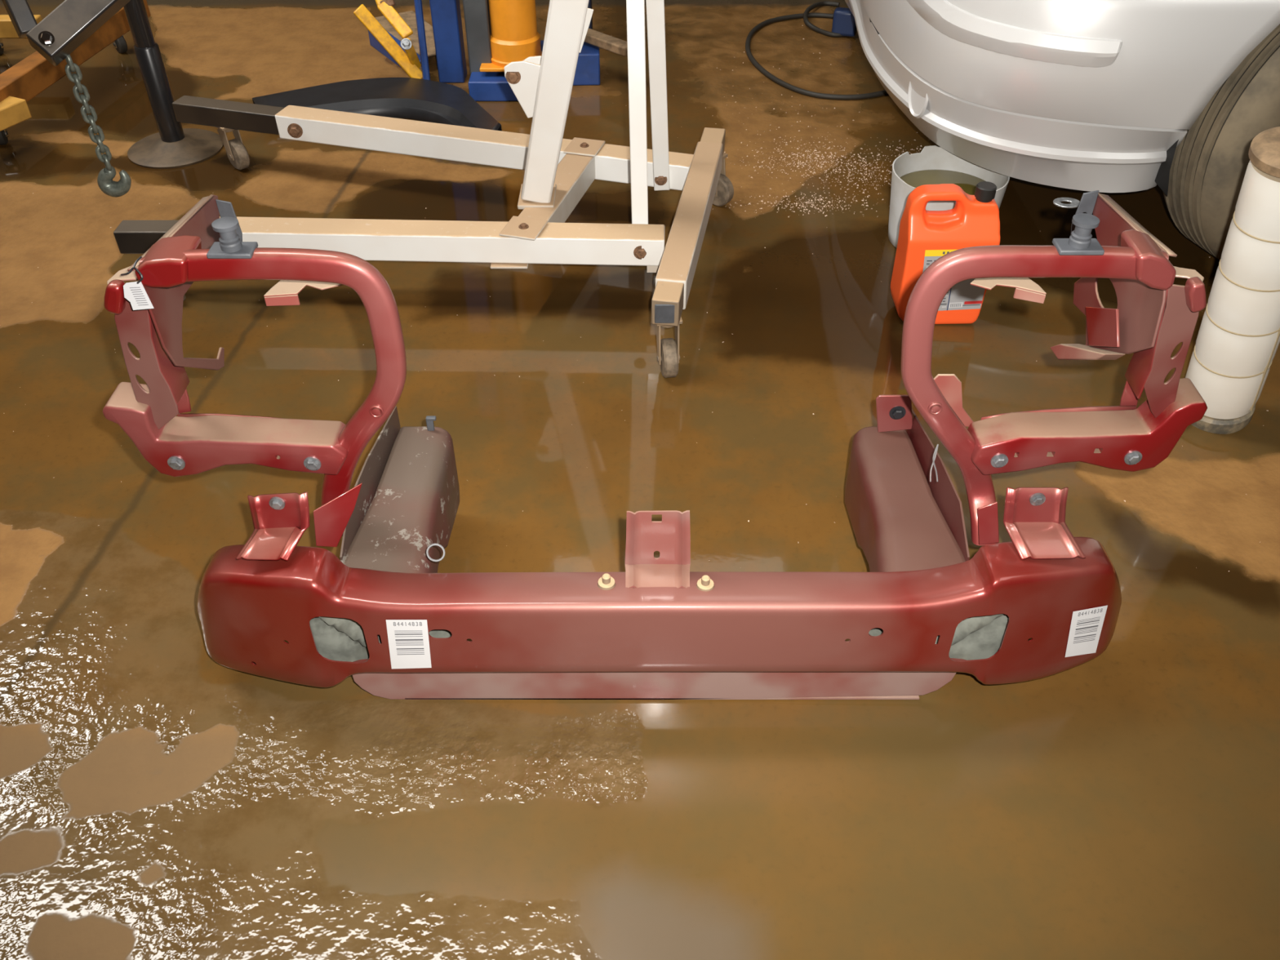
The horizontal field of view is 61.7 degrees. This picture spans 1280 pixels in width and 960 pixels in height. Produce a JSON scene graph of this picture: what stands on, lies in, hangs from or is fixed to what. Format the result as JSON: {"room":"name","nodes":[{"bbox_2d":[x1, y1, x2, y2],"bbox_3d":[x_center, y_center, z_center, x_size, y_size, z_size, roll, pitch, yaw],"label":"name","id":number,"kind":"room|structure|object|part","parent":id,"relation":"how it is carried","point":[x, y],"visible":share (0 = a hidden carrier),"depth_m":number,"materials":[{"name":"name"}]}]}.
{"room":"auto repair garage","nodes":[
{"label":"auto repair garage","id":0,"kind":"room"},
{"bbox_2d":[0,0,1279,959],"bbox_3d":[0.500,-0.129,2.206,11.000,0.001,10.500,0,41,0],"label":"floor","id":1,"kind":"structure","parent":0,"point":[160,799],"depth_m":1.87,"materials":[{"name":"wet mud"},{"name":"soil"},{"name":"water"}]},
{"bbox_2d":[0,0,151,145],"bbox_3d":[-1.768,-1.324,2.615,1.515,1.267,2.287,-30,49,-30],"label":"crane","id":2,"kind":"object","parent":1,"relation":"on","point":[80,29],"visible":0.99,"depth_m":3.08,"materials":[{"name":"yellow metal"}]},
{"bbox_3d":[-1.852,-1.037,3.068,0.070,0.055,0.188,18,44,19],"label":"leg","id":3,"kind":"part","parent":2,"relation":"part of","materials":[{"name":"beige paint"}]},
{"bbox_3d":[-2.140,-1.523,3.597,0.253,0.060,0.060,0,41,0],"label":"leg","id":4,"kind":"part","parent":2,"relation":"part of","materials":[{"name":"beige paint"}]},
{"bbox_2d":[64,54,131,197],"bbox_3d":[-1.047,-0.678,2.060,0.066,0.286,0.031,0,41,0],"label":"chain","id":5,"kind":"object","parent":2,"relation":"hanging from","point":[108,186],"visible":1,"depth_m":2.07,"materials":[{"name":"metal"}]},
{"bbox_2d":[123,0,222,168],"bbox_3d":[-1.382,-1.477,2.766,0.272,1.300,0.272,0,41,0],"label":"stand","id":6,"kind":"object","parent":1,"relation":"on","point":[175,146],"visible":0.98,"depth_m":3.10,"materials":[{"name":"black metal"}]},
{"bbox_3d":[-1.382,-1.586,2.671,0.054,1.010,0.054,0,41,0],"label":"post","id":7,"kind":"part","parent":6,"relation":"part of","materials":[{"name":"black metal"}]},
{"bbox_2d":[252,77,502,130],"bbox_3d":[-0.796,-1.173,3.363,0.845,0.042,0.421,11,42,12],"label":"liner","id":8,"kind":"object","parent":1,"relation":"on","point":[417,99],"visible":0.63,"depth_m":3.36,"materials":[{"name":"black plastic"}]},
{"bbox_2d":[113,0,733,377],"bbox_3d":[-0.604,-1.145,2.264,1.587,1.458,0.902,8,42,9],"label":"engine hoist","id":9,"kind":"object","parent":1,"relation":"on","point":[559,171],"visible":0.83,"depth_m":2.44,"materials":[{"name":"white paint"}]},
{"bbox_3d":[-0.462,-0.548,2.456,1.037,0.073,0.076,1,41,1],"label":"leg","id":10,"kind":"part","parent":9,"relation":"part of","materials":[{"name":"white paint"}]},
{"bbox_3d":[-0.426,-0.886,2.842,1.166,0.068,0.076,11,42,12],"label":"leg","id":11,"kind":"part","parent":9,"relation":"part of","materials":[{"name":"white paint"}]},
{"bbox_3d":[-0.299,-0.503,2.464,0.085,0.006,0.060,0,41,0],"label":"clamp plate","id":12,"kind":"part","parent":9,"relation":"part of","materials":[{"name":"white metal"}]},
{"bbox_3d":[-0.263,-0.570,2.420,0.085,0.006,0.090,10,42,12],"label":"clamp plate","id":13,"kind":"part","parent":9,"relation":"part of","materials":[{"name":"white metal"}]},
{"bbox_3d":[-0.142,-0.855,2.749,0.085,0.006,0.090,10,42,12],"label":"clamp plate","id":14,"kind":"part","parent":9,"relation":"part of","materials":[{"name":"white metal"}]},
{"bbox_2d":[353,0,627,101],"bbox_3d":[-0.493,-1.984,3.250,0.958,1.450,0.669,0,41,0],"label":"press","id":15,"kind":"object","parent":1,"relation":"on","point":[500,33],"visible":0.77,"depth_m":3.45,"materials":[{"name":"blue paint"}]},
{"bbox_3d":[-0.707,-1.461,3.448,0.031,0.348,0.103,-2,41,-2],"label":"rod","id":16,"kind":"part","parent":15,"relation":"part of","materials":[{"name":"blue paint"}]},
{"bbox_3d":[-0.630,-1.883,3.158,0.085,1.400,0.080,0,41,0],"label":"post","id":17,"kind":"part","parent":15,"relation":"part of","materials":[{"name":"blue metal"}]},
{"bbox_3d":[-0.233,-2.097,3.479,0.120,1.300,0.100,0,41,0],"label":"post","id":18,"kind":"part","parent":15,"relation":"part of","materials":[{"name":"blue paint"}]},
{"bbox_3d":[-0.133,-1.451,3.529,0.050,0.030,0.293,-33,51,-32],"label":"rail","id":19,"kind":"part","parent":15,"relation":"part of","materials":[{"name":"brown wood"}]},
{"bbox_2d":[13,25,1268,571],"bbox_3d":[-0.102,-0.898,3.088,4.352,0.003,3.253,0,41,0],"label":"floor granules","id":20,"kind":"structure","parent":1,"relation":"on","point":[866,168],"depth_m":3.08,"materials":[{"name":"beige"}]},
{"bbox_2d":[102,190,1207,699],"bbox_3d":[0.020,-0.087,1.603,1.538,0.724,0.538,0,41,0],"label":"support frame","id":21,"kind":"object","parent":1,"relation":"on","point":[382,615],"visible":1,"depth_m":1.53,"materials":[{"name":"red paint"}]},
{"bbox_3d":[-0.673,-0.270,1.408,0.054,0.004,0.046,-18,44,-19],"label":"corner plate","id":22,"kind":"part","parent":21,"relation":"part of","materials":[{"name":"metal"}]},
{"bbox_2d":[120,256,154,310],"bbox_3d":[-0.638,-0.246,1.353,0.032,0.052,0.050,-13,43,-15],"label":"paper tag","id":23,"kind":"object","parent":21,"relation":"attached to","point":[135,292],"visible":1,"depth_m":1.35,"materials":[{"name":"grey paper"}]},
{"bbox_2d":[129,287,148,305],"bbox_3d":[-0.631,-0.231,1.348,0.020,0.023,0.006,0,41,0],"label":"print","id":24,"kind":"object","parent":23,"relation":"on","point":[138,295],"depth_m":1.35,"materials":[{"name":"grey paper"}]},
{"bbox_3d":[-0.619,-0.380,1.627,0.026,0.100,0.003,0,41,0],"label":"apron plate","id":25,"kind":"part","parent":21,"relation":"part of","materials":[{"name":"grey plastic"}]},
{"bbox_3d":[-0.515,-0.291,1.355,0.056,0.007,0.034,0,41,0],"label":"stop plate","id":26,"kind":"part","parent":21,"relation":"part of","materials":[{"name":"grey plastic"}]},
{"bbox_3d":[-0.445,0.057,1.595,0.090,0.080,0.024,-24,46,-25],"label":"gusset plate","id":27,"kind":"part","parent":21,"relation":"part of","materials":[{"name":"red paint"}]},
{"bbox_3d":[-0.382,0.084,1.764,0.139,0.158,0.383,0,41,0],"label":"frame rail","id":28,"kind":"part","parent":21,"relation":"part of","materials":[{"name":"red metal"}]},
{"bbox_2d":[426,543,444,561],"bbox_3d":[-0.300,0.107,1.572,0.028,0.024,0.016,0,41,0],"label":"ring","id":29,"kind":"object","parent":21,"relation":"hanging from","point":[432,544],"visible":1,"depth_m":1.57,"materials":[{"name":"grey metal"}]},
{"bbox_3d":[0.426,0.084,1.764,0.139,0.158,0.383,0,41,0],"label":"frame rail","id":30,"kind":"part","parent":21,"relation":"part of","materials":[{"name":"red metal"}]},
{"bbox_2d":[929,444,938,481],"bbox_3d":[0.442,-0.024,1.603,0.012,0.061,0.019,-17,44,-19],"label":"tie","id":31,"kind":"object","parent":21,"relation":"hanging from","point":[937,446],"visible":1,"depth_m":1.60,"materials":[{"name":"grey"}]},
{"bbox_3d":[0.516,0.064,1.583,0.038,0.069,0.020,0,41,0],"label":"gusset plate","id":32,"kind":"part","parent":21,"relation":"part of","materials":[{"name":"red paint"}]},
{"bbox_3d":[0.553,-0.294,1.351,0.056,0.007,0.034,0,41,0],"label":"stop plate","id":33,"kind":"part","parent":21,"relation":"part of","materials":[{"name":"grey plastic"}]},
{"bbox_3d":[0.663,-0.389,1.609,0.026,0.100,0.003,0,41,0],"label":"apron plate","id":34,"kind":"part","parent":21,"relation":"part of","materials":[{"name":"grey plastic"}]},
{"bbox_3d":[0.718,-0.271,1.409,0.047,0.004,0.030,18,44,20],"label":"corner plate","id":35,"kind":"part","parent":21,"relation":"part of","materials":[{"name":"metal"}]},
{"bbox_2d":[745,0,888,99],"bbox_3d":[0.600,-1.577,3.799,0.462,0.096,0.963,-4,41,-5],"label":"power cable","id":36,"kind":"object","parent":1,"relation":"on","point":[844,24],"visible":0.94,"depth_m":3.88,"materials":[{"name":"grey rubber"}]},
{"bbox_2d":[890,181,999,324],"bbox_3d":[0.684,-0.510,2.400,0.204,0.321,0.107,0,41,0],"label":"jug","id":37,"kind":"object","parent":1,"relation":"on","point":[925,236],"visible":0.81,"depth_m":2.33,"materials":[{"name":"orange plastic"}]},
{"bbox_2d":[888,145,1009,248],"bbox_3d":[0.768,-0.694,2.709,0.283,0.194,0.283,0,41,0],"label":"bucket","id":38,"kind":"object","parent":1,"relation":"on","point":[935,165],"visible":0.25,"depth_m":2.74,"materials":[{"name":"white plastic"}]},
{"bbox_2d":[844,0,1279,260],"bbox_3d":[1.754,-1.446,2.956,2.289,1.004,1.962,0,41,0],"label":"car","id":39,"kind":"object","parent":1,"relation":"on","point":[1102,95],"visible":0.96,"depth_m":2.34,"materials":[{"name":"silver metal"}]},
{"bbox_2d":[907,81,928,118],"bbox_3d":[0.684,-0.949,2.622,0.012,0.124,0.094,-11,42,-13],"label":"tow hook","id":40,"kind":"object","parent":39,"relation":"attached to","point":[917,94],"depth_m":2.63,"materials":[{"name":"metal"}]},
{"bbox_3d":[0.734,-1.088,2.443,0.177,0.100,0.790,-20,45,-22],"label":"molding","id":41,"kind":"part","parent":39,"relation":"part of","materials":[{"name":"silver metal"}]},
{"bbox_2d":[1185,126,1279,434],"bbox_3d":[1.139,-0.345,1.987,0.248,0.626,0.148,-22,45,-23],"label":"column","id":42,"kind":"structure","parent":1,"relation":"on","point":[1237,341],"depth_m":1.96,"materials":[{"name":"beige"}]}
]}

